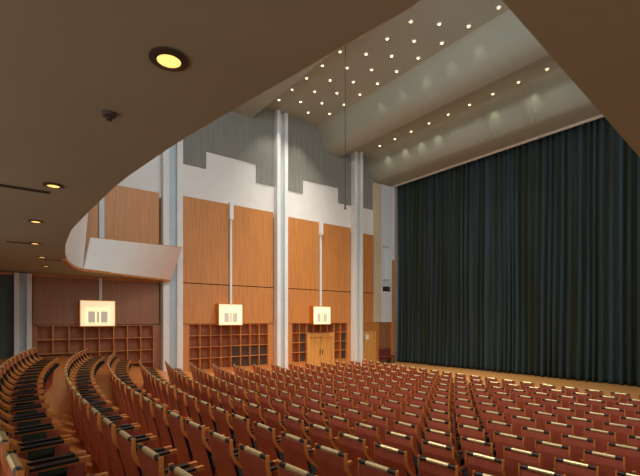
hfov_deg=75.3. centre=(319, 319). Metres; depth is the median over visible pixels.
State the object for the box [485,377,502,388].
chair
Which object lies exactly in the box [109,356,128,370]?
chair
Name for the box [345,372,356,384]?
chair
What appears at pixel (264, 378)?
chair
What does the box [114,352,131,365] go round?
chair
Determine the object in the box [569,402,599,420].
chair
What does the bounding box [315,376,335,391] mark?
chair
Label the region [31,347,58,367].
chair
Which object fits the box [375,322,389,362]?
panelling
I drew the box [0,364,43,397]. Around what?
chair
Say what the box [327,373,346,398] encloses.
chair
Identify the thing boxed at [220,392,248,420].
chair
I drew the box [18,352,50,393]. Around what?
chair
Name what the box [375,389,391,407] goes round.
chair
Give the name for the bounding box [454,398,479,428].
chair
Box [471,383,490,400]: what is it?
chair
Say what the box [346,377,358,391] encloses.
chair
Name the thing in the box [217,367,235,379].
chair
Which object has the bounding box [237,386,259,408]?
chair
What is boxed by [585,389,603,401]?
chair
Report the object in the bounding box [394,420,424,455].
chair
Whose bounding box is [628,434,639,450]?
chair
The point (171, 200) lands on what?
wall column
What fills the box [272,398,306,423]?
chair
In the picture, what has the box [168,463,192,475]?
chair
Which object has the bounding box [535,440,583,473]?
chair
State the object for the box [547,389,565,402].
chair
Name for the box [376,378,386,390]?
chair
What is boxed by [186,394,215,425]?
chair
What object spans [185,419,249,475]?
chair
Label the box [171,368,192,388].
chair
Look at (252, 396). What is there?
chair
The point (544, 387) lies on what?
chair
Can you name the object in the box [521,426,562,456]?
chair
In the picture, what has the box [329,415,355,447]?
chair
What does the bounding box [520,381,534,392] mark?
chair
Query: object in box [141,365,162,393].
chair
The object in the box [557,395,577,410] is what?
chair
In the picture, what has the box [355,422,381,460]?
chair
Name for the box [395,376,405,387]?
chair
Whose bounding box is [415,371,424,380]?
chair
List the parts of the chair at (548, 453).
grip rail, frame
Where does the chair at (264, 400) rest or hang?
on the floor at (57, 395)
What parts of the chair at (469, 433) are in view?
grip rail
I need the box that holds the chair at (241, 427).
[231,413,280,451]
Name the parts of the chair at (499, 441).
grip rail, frame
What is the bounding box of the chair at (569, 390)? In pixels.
[561,386,578,398]
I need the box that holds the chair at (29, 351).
[27,349,55,387]
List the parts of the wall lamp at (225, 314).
pane, frame, post, pane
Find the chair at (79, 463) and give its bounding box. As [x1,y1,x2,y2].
[0,427,107,475]
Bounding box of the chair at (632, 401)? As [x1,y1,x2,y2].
[627,398,639,411]
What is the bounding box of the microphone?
[344,46,345,209]
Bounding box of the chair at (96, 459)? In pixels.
[80,398,137,472]
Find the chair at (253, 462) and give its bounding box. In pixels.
[238,444,315,475]
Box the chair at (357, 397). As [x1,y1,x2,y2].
[351,392,367,410]
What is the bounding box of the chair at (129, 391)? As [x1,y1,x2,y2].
[126,386,165,434]
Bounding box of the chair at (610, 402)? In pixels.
[598,395,619,410]
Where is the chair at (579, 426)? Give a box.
[566,416,598,439]
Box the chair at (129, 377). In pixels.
[108,366,131,403]
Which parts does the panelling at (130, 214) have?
panel, panel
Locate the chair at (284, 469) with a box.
[278,460,317,475]
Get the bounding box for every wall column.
[14,273,31,354]
[159,140,182,371]
[271,110,287,370]
[351,151,362,365]
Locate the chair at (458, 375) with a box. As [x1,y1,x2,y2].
[455,373,470,387]
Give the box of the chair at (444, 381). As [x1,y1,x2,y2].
[439,378,453,396]
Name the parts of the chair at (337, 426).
grip rail, frame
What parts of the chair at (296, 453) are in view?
grip rail, frame, leg, seat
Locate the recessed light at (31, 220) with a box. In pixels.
[28,219,43,222]
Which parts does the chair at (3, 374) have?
frame, armrest, seat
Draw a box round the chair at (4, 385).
[0,368,43,405]
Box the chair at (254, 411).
[247,402,285,432]
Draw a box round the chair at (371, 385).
[369,382,381,398]
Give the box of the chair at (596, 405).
[584,398,606,412]
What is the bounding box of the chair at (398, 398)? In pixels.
[392,393,409,411]
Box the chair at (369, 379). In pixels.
[365,376,374,387]
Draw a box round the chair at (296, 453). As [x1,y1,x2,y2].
[281,431,319,475]
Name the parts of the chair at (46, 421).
frame, frame, leg, armrest, seat, leg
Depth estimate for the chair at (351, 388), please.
11.82 m
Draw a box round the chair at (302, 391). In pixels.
[297,386,323,405]
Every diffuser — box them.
[81,301,114,325]
[219,304,241,324]
[314,306,329,323]
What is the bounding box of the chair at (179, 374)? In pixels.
[178,372,200,391]
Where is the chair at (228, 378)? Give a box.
[225,371,231,382]
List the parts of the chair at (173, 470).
grip rail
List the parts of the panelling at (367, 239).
panel, panel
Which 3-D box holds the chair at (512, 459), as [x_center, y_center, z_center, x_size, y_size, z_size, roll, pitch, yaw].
[2.792,2.147,5.521,0.572,0.956,0.520,0,0,-42]
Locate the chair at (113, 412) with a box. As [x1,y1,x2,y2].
[74,391,125,461]
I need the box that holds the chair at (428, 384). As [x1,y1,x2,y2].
[422,380,434,398]
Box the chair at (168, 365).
[167,364,186,384]
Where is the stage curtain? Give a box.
[397,117,639,386]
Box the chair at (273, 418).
[264,408,308,439]
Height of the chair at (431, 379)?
0.956 m
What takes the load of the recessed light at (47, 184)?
in the ceiling at (63, 63)
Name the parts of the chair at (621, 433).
grip rail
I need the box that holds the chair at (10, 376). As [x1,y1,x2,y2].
[3,361,43,391]
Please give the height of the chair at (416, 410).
0.956 m
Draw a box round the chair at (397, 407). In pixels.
[385,399,404,421]
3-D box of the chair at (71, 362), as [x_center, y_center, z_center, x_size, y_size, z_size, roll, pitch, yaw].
[-6.213,1.457,10.863,0.572,0.956,0.520,0,0,-27]
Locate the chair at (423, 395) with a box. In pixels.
[415,391,431,412]
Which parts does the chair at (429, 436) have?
grip rail, frame, leg, seat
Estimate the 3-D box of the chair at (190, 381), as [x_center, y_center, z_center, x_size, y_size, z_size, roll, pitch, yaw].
[-2.956,1.922,10.325,0.572,0.956,0.520,0,0,-31]
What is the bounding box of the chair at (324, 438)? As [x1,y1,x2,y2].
[309,423,340,451]
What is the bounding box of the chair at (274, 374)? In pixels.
[271,371,286,385]
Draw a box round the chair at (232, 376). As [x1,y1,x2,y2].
[230,373,237,391]
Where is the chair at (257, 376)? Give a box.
[255,373,268,389]
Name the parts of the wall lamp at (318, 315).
pane, frame, post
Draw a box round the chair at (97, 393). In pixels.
[65,376,104,430]
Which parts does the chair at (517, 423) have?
grip rail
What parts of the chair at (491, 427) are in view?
grip rail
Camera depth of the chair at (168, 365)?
13.46 m
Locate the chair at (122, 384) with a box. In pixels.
[120,381,157,431]
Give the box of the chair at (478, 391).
[473,388,494,407]
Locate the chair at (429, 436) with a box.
[425,428,464,466]
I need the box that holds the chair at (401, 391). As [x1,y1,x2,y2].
[398,387,410,406]
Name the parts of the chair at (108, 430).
grip rail, frame, armrest, leg, armrest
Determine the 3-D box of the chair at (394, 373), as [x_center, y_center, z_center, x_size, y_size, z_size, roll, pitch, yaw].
[2.975,2.397,15.658,0.572,0.956,0.520,0,0,-30]
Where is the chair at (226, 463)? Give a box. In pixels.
[209,430,279,475]
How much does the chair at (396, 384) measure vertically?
0.956 m
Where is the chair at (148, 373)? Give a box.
[147,372,173,398]
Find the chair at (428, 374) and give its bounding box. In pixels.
[427,373,438,386]
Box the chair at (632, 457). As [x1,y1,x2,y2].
[607,442,639,474]
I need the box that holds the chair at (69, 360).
[68,359,94,378]
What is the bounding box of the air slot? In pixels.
[0,184,50,193]
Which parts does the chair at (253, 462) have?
grip rail, frame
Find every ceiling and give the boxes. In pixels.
[0,0,639,279]
[232,0,600,186]
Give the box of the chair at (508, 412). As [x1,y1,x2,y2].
[504,406,525,426]
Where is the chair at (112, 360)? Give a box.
[111,355,129,370]
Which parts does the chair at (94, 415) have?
grip rail, frame, armrest, leg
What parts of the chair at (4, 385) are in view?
frame, armrest, seat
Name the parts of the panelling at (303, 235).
panel, panel, panel, panel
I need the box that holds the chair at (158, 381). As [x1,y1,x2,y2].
[155,378,185,410]
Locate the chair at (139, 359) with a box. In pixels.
[139,359,157,387]
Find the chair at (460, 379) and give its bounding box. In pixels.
[455,377,471,391]
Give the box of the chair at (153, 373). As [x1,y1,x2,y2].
[140,363,159,393]
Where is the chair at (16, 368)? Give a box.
[11,356,46,382]
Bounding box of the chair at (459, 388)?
[454,386,474,404]
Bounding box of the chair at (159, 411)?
[153,403,205,465]
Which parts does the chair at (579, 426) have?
grip rail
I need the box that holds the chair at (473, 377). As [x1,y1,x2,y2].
[469,375,486,394]
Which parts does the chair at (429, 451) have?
grip rail, frame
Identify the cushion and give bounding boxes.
[0,378,8,404]
[0,383,8,412]
[3,373,11,396]
[6,370,13,389]
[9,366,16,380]
[117,449,125,475]
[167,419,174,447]
[184,428,191,459]
[206,441,213,473]
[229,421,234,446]
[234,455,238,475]
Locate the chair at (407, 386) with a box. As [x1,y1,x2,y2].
[403,383,415,396]
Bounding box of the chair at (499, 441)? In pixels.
[494,431,535,463]
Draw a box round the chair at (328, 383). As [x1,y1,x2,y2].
[325,378,346,399]
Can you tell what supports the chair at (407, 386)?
on the floor at (57, 395)
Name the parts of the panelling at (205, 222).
panel, panel, panel, panel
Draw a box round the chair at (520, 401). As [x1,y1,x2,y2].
[516,395,534,411]
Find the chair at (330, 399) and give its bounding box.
[323,393,341,412]
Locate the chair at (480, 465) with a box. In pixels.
[465,450,505,475]
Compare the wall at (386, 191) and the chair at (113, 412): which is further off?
the wall at (386, 191)
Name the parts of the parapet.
trim, hand rail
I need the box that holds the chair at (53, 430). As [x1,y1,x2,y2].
[1,423,70,460]
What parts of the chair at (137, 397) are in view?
frame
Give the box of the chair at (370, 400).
[367,395,383,415]
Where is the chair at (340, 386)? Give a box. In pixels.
[335,381,349,396]
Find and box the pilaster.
[390,187,394,361]
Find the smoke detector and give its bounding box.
[102,110,116,120]
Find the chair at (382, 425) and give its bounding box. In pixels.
[367,414,394,444]
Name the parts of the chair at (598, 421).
grip rail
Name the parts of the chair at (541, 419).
grip rail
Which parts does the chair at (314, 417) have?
frame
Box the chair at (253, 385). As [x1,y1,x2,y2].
[250,380,270,399]
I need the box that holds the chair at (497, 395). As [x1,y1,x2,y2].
[493,391,517,411]
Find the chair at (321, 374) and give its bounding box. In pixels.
[319,371,335,383]
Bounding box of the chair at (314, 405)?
[308,398,341,419]
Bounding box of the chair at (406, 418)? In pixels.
[401,411,428,442]
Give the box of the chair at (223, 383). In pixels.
[220,379,246,398]
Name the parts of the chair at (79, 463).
grip rail, frame, frame, armrest, leg, armrest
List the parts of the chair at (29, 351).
leg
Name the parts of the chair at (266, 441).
grip rail, frame, seat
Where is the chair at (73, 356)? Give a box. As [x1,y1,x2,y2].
[72,355,95,374]
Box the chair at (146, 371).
[144,369,167,398]
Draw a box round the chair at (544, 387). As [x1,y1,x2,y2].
[539,384,555,395]
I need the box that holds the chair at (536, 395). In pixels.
[532,392,550,406]
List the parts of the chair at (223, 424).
frame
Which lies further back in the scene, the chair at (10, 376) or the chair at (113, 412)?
the chair at (10, 376)
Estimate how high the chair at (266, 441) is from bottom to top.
0.956 m
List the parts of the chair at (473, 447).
grip rail, frame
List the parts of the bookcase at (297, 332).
panel, panel, panel, panel, panel, panel, panel, panel, panel, panel, panel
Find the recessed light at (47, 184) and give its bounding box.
[43,182,63,188]
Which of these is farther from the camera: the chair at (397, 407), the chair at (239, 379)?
the chair at (239, 379)
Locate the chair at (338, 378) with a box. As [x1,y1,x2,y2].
[336,375,348,394]
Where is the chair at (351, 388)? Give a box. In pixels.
[347,384,360,397]
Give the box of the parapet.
[61,7,411,281]
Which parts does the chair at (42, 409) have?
frame, frame, armrest, seat, leg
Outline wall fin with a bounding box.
[373,182,380,321]
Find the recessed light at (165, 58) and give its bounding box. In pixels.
[149,46,188,71]
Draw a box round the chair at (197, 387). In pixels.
[194,381,219,400]
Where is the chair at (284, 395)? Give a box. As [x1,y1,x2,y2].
[280,390,308,408]
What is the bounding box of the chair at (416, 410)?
[406,404,428,431]
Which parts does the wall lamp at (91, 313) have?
pane, frame, pane, post, pane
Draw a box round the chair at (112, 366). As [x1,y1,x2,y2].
[109,358,128,373]
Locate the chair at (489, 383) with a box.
[487,381,506,396]
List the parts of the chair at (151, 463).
frame, grip rail, frame, leg, armrest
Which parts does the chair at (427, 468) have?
frame, grip rail, frame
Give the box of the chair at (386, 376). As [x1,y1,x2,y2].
[383,374,394,387]
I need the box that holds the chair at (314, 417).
[307,408,330,430]
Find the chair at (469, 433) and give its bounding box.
[458,424,496,467]
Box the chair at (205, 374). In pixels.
[203,372,210,390]
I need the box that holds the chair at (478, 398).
[475,394,499,415]
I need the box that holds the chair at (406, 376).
[400,372,408,382]
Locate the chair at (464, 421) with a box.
[456,414,489,450]
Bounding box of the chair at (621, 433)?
[603,422,639,448]
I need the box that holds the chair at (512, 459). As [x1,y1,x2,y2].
[503,446,554,475]
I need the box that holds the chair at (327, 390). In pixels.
[323,385,349,401]
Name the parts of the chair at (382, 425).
grip rail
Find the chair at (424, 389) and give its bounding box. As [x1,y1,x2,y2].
[418,385,433,405]
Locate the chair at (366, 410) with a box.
[357,401,376,424]
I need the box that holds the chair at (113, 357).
[112,353,130,367]
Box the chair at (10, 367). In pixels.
[6,358,44,386]
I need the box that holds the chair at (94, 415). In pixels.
[89,406,152,475]
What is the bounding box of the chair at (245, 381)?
[242,378,258,391]
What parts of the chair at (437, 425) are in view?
grip rail, frame, leg, seat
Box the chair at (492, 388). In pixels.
[490,386,511,403]
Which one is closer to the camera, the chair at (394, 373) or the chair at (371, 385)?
the chair at (371, 385)
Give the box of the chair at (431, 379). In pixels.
[425,376,436,391]
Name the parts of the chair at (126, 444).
frame, grip rail, frame, leg, armrest, armrest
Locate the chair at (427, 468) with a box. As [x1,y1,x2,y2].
[418,455,458,475]
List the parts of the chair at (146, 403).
frame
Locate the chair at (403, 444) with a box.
[385,430,423,474]
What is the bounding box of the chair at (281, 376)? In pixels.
[278,373,293,388]
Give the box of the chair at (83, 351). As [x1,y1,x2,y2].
[82,350,102,365]
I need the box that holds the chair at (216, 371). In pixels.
[214,365,228,378]
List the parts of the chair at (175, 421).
grip rail, frame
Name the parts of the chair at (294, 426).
grip rail, frame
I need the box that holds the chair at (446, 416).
[430,408,458,438]
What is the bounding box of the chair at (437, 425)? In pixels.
[427,417,461,451]
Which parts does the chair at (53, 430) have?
frame, frame, leg, armrest, seat, leg, leg, armrest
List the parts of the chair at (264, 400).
frame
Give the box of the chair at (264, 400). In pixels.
[259,393,289,414]
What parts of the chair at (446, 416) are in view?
frame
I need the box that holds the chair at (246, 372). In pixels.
[244,369,262,383]
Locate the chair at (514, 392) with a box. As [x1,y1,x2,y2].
[510,389,526,402]
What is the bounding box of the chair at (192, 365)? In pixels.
[191,364,208,380]
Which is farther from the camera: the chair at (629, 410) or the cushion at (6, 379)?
the chair at (629, 410)
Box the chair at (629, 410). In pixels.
[614,402,638,420]
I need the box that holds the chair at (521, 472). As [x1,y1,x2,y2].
[518,463,565,475]
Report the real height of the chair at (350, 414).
0.956 m
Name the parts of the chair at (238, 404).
frame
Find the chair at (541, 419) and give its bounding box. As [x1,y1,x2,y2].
[533,411,557,432]
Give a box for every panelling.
[32,276,159,324]
[84,185,159,257]
[183,196,273,323]
[288,217,350,322]
[363,234,372,322]
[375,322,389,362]
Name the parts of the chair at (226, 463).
grip rail, frame, seat, armrest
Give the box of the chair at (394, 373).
[389,371,397,380]
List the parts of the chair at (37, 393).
armrest, seat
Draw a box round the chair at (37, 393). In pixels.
[0,383,45,412]
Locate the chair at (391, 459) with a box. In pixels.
[374,442,419,475]
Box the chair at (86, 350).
[85,348,104,363]
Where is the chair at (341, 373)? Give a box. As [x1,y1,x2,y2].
[337,370,345,385]
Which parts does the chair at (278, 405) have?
frame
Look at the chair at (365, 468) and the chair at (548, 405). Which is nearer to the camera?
the chair at (365, 468)
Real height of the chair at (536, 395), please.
0.956 m
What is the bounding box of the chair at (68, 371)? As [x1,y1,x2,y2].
[65,364,94,386]
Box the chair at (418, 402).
[411,396,429,421]
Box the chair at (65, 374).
[64,373,100,418]
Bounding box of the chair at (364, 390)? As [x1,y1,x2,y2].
[361,386,375,400]
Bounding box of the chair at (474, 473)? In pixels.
[472,470,492,475]
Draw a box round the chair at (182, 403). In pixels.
[176,389,212,418]
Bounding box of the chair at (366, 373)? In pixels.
[363,370,372,379]
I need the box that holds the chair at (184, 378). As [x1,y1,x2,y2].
[182,375,200,394]
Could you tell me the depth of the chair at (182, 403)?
7.54 m
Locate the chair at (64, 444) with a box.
[0,420,85,475]
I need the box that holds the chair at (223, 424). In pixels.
[213,406,255,448]
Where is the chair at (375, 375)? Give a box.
[372,372,383,382]
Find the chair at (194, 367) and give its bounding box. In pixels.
[193,366,212,381]
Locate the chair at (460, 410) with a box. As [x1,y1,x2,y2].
[455,405,483,440]
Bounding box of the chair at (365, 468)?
[357,458,398,475]
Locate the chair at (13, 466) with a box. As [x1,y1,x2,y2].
[5,449,25,475]
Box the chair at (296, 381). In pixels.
[293,377,312,391]
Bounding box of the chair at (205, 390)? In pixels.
[201,384,231,408]
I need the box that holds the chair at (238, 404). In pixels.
[232,397,266,427]
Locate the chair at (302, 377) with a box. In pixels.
[299,372,315,384]
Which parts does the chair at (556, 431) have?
grip rail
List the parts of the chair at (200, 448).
grip rail, frame, seat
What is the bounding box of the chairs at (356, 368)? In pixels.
[212,359,454,386]
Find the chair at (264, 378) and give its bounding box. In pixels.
[261,375,278,392]
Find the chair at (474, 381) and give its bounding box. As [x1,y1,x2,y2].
[470,379,487,399]
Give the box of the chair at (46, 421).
[0,412,60,448]
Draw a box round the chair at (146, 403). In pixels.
[142,396,189,448]
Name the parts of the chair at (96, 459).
frame, leg, armrest, leg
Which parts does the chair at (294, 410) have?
frame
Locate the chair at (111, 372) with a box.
[110,371,139,413]
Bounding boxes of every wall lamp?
[78,278,115,326]
[215,202,242,325]
[309,221,330,324]
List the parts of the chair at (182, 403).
frame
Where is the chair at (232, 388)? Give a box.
[228,382,248,401]
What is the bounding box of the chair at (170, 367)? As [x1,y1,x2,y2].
[169,366,189,387]
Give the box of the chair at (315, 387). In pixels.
[312,382,336,403]
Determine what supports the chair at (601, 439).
on the floor at (57, 395)
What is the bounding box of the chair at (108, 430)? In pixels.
[100,416,171,475]
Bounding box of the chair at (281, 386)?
[277,380,298,397]
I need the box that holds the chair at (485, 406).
[478,402,505,424]
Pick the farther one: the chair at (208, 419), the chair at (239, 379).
the chair at (239, 379)
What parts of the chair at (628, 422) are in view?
grip rail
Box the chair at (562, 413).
[552,406,575,426]
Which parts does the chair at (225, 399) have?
frame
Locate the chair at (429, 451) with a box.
[422,439,467,475]
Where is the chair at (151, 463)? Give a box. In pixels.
[138,443,203,475]
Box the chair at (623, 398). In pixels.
[610,392,631,405]
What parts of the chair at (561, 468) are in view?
frame, grip rail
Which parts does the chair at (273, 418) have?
frame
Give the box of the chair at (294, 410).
[289,403,327,426]
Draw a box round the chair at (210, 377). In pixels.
[208,374,227,389]
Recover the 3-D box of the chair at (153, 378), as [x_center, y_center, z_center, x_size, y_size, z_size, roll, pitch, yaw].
[-3.649,1.776,9.792,0.572,0.956,0.520,0,0,-31]
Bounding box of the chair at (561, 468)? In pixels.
[554,457,598,475]
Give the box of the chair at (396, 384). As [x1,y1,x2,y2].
[389,380,400,393]
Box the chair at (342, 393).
[336,388,351,400]
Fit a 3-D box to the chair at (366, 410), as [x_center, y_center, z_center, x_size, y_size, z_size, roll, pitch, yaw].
[1.155,2.218,8.880,0.572,0.956,0.520,0,0,-37]
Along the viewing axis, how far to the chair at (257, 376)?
13.40 m
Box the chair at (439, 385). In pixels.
[437,383,453,402]
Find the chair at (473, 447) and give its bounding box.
[461,436,506,475]
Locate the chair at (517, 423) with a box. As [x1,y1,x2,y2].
[511,415,545,436]
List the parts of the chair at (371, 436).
grip rail, frame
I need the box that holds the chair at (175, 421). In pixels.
[167,410,224,464]
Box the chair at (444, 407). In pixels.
[432,400,456,427]
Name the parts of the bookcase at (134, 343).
panel, panel, panel, panel, panel, panel, panel, shelf, panel, panel, panel, shelf, shelf, panel, panel, panel, panel, panel, panel, panel, panel, panel, panel, panel, panel, panel, panel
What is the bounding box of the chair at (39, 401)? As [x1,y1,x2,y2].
[0,394,48,423]
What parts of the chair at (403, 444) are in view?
grip rail, frame, seat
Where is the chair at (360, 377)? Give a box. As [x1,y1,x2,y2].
[355,374,364,382]
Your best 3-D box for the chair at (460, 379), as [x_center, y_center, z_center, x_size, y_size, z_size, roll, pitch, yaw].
[4.954,2.410,14.115,0.572,0.956,0.520,0,0,-34]
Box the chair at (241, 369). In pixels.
[240,367,254,378]
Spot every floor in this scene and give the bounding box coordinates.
[0,356,460,475]
[347,361,639,401]
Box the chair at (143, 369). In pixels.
[142,367,165,392]
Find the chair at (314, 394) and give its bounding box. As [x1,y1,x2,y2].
[310,389,338,407]
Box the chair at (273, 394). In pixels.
[269,387,292,403]
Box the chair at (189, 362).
[189,362,206,380]
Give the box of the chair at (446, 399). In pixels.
[433,394,455,417]
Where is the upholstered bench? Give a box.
[379,348,394,362]
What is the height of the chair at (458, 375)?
0.956 m
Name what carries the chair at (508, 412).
on the floor at (57, 395)
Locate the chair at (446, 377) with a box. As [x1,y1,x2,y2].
[440,375,453,390]
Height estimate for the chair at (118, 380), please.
0.956 m
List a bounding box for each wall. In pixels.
[13,186,397,360]
[118,152,372,234]
[381,184,391,321]
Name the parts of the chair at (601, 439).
grip rail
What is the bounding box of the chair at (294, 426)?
[284,415,332,448]
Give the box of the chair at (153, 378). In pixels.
[151,375,179,403]
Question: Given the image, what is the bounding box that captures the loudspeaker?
[383,287,389,291]
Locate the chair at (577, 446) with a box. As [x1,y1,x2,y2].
[561,434,606,467]
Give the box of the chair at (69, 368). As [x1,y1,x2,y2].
[66,361,93,382]
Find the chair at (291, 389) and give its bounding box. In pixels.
[287,383,309,399]
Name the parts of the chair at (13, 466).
frame, grip rail, frame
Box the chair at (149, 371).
[139,361,157,388]
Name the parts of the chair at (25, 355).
leg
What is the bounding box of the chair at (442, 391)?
[435,388,454,409]
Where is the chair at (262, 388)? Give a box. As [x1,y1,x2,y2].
[259,383,279,403]
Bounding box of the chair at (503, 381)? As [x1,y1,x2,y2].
[501,379,515,391]
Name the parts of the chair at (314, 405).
frame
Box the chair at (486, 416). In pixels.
[481,410,513,435]
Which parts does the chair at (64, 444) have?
frame, frame, leg, armrest, armrest, seat, leg, leg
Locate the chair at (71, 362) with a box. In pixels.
[70,357,94,376]
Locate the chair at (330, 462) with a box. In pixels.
[314,443,353,475]
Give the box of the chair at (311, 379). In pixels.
[307,374,324,387]
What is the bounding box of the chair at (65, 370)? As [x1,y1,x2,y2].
[64,369,97,416]
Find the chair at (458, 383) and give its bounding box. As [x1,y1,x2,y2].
[454,381,472,399]
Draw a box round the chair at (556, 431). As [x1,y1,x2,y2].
[545,421,583,446]
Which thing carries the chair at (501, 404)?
on the floor at (57, 395)
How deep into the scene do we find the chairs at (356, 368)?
16.79 m
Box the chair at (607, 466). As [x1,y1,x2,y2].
[583,449,635,475]
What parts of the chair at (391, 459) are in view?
frame, grip rail, frame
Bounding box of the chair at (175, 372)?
[174,370,196,390]
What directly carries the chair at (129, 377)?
on the floor at (57, 395)
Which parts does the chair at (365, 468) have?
frame, grip rail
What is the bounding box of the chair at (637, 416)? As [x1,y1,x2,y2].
[634,411,639,421]
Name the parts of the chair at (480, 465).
frame, grip rail, frame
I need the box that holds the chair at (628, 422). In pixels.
[620,416,639,435]
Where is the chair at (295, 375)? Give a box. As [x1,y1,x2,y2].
[292,370,299,378]
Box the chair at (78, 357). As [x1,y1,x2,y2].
[76,352,98,369]
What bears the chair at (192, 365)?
on the floor at (57, 395)
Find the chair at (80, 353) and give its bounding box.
[79,351,100,367]
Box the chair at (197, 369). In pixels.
[196,368,213,383]
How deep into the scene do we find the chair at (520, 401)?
10.47 m
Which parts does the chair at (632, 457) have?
grip rail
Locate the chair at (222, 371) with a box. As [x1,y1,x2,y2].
[221,369,235,385]
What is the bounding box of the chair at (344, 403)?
[339,397,356,418]
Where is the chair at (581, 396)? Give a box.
[571,392,591,405]
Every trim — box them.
[0,272,160,282]
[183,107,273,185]
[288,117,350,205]
[363,155,372,209]
[392,114,603,187]
[482,100,499,139]
[519,82,537,126]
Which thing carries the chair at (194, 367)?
on the floor at (57, 395)
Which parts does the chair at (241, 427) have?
grip rail, frame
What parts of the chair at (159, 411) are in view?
frame, leg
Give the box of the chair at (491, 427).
[487,420,519,449]
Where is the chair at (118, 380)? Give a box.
[116,377,149,423]
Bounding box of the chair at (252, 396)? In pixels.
[247,389,273,414]
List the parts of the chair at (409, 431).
grip rail, frame, seat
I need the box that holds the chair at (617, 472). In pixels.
[615,470,639,475]
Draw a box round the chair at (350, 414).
[345,408,368,436]
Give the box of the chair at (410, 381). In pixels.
[408,378,418,390]
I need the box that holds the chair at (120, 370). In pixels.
[108,359,129,376]
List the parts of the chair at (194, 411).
frame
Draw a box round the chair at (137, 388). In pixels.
[113,374,144,414]
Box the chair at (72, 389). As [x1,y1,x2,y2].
[70,386,116,449]
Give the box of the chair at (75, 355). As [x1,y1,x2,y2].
[74,354,97,371]
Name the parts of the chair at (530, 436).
grip rail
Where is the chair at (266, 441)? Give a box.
[253,421,310,473]
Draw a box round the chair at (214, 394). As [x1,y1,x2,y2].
[210,388,234,413]
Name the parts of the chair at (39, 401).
frame, armrest, seat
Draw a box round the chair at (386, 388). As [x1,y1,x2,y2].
[383,385,396,400]
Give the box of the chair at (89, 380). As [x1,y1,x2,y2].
[64,366,95,391]
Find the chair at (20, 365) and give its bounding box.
[14,354,48,389]
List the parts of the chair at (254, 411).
frame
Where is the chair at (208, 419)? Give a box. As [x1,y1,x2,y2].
[198,400,233,437]
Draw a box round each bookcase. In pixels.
[32,325,159,368]
[183,324,273,372]
[288,323,350,368]
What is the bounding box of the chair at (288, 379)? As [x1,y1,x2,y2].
[285,375,293,385]
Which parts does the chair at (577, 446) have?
grip rail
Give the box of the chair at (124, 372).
[107,361,129,379]
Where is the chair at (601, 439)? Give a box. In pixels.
[584,427,624,457]
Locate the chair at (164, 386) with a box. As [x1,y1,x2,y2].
[161,381,193,409]
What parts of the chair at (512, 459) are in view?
grip rail, frame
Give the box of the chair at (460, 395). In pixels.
[454,391,476,411]
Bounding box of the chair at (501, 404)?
[498,398,518,420]
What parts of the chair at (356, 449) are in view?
grip rail, frame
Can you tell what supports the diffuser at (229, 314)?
attached to the wall lamp at (225, 314)
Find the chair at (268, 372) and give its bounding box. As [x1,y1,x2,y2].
[266,369,284,380]
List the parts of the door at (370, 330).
door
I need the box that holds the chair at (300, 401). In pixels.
[293,394,324,413]
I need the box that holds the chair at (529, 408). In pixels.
[524,402,544,420]
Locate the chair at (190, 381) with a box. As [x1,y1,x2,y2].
[187,378,209,400]
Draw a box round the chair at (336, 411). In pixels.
[325,403,344,421]
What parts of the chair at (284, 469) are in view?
frame, grip rail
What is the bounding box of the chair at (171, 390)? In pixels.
[168,385,198,416]
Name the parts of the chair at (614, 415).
grip rail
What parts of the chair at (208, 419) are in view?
frame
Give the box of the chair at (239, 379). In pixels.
[236,375,258,390]
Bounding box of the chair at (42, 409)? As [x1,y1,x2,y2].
[0,402,53,436]
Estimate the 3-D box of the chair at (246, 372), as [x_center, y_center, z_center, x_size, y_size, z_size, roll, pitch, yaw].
[-2.325,2.218,14.614,0.572,0.956,0.520,0,0,-26]
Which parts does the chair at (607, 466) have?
grip rail, frame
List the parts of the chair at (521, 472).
grip rail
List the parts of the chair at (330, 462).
grip rail, frame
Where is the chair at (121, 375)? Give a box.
[107,363,130,399]
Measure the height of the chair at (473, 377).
0.956 m
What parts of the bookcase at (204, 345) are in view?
panel, panel, panel, panel, panel, panel, panel, panel, panel, panel, panel, panel, panel, panel, panel, panel, panel, shelf, shelf, shelf, shelf, panel, panel, panel, panel, panel, panel, panel, panel, panel, panel, panel, panel, panel, panel, panel, panel, panel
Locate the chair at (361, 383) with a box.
[357,379,367,392]
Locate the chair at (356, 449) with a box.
[338,432,377,475]
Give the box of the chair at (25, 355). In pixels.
[22,350,53,391]
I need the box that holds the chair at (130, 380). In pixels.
[109,368,135,405]
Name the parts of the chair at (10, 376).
frame, armrest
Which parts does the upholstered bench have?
backrest, seat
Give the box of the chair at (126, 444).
[116,428,197,475]
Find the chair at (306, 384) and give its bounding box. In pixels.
[302,380,323,394]
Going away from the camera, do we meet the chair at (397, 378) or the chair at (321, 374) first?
the chair at (397, 378)
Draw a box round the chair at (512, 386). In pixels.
[505,383,520,399]
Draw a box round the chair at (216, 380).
[214,377,228,394]
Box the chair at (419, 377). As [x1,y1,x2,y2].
[412,374,422,387]
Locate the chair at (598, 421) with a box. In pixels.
[584,411,617,433]
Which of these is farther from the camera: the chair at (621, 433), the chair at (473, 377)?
the chair at (473, 377)
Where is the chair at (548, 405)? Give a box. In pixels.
[541,398,561,415]
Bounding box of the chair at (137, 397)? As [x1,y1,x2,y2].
[133,390,176,440]
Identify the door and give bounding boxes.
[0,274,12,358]
[307,333,333,367]
[363,323,378,363]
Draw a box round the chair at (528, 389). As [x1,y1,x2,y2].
[525,386,541,398]
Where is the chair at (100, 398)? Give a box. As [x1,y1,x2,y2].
[67,381,109,439]
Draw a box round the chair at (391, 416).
[377,406,399,431]
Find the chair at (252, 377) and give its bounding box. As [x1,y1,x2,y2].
[249,371,261,382]
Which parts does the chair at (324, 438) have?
grip rail, frame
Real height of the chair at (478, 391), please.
0.956 m
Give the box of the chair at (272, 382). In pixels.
[269,378,288,395]
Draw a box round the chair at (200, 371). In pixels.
[199,370,213,385]
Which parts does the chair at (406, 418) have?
grip rail, frame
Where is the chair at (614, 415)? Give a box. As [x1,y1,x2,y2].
[600,406,632,425]

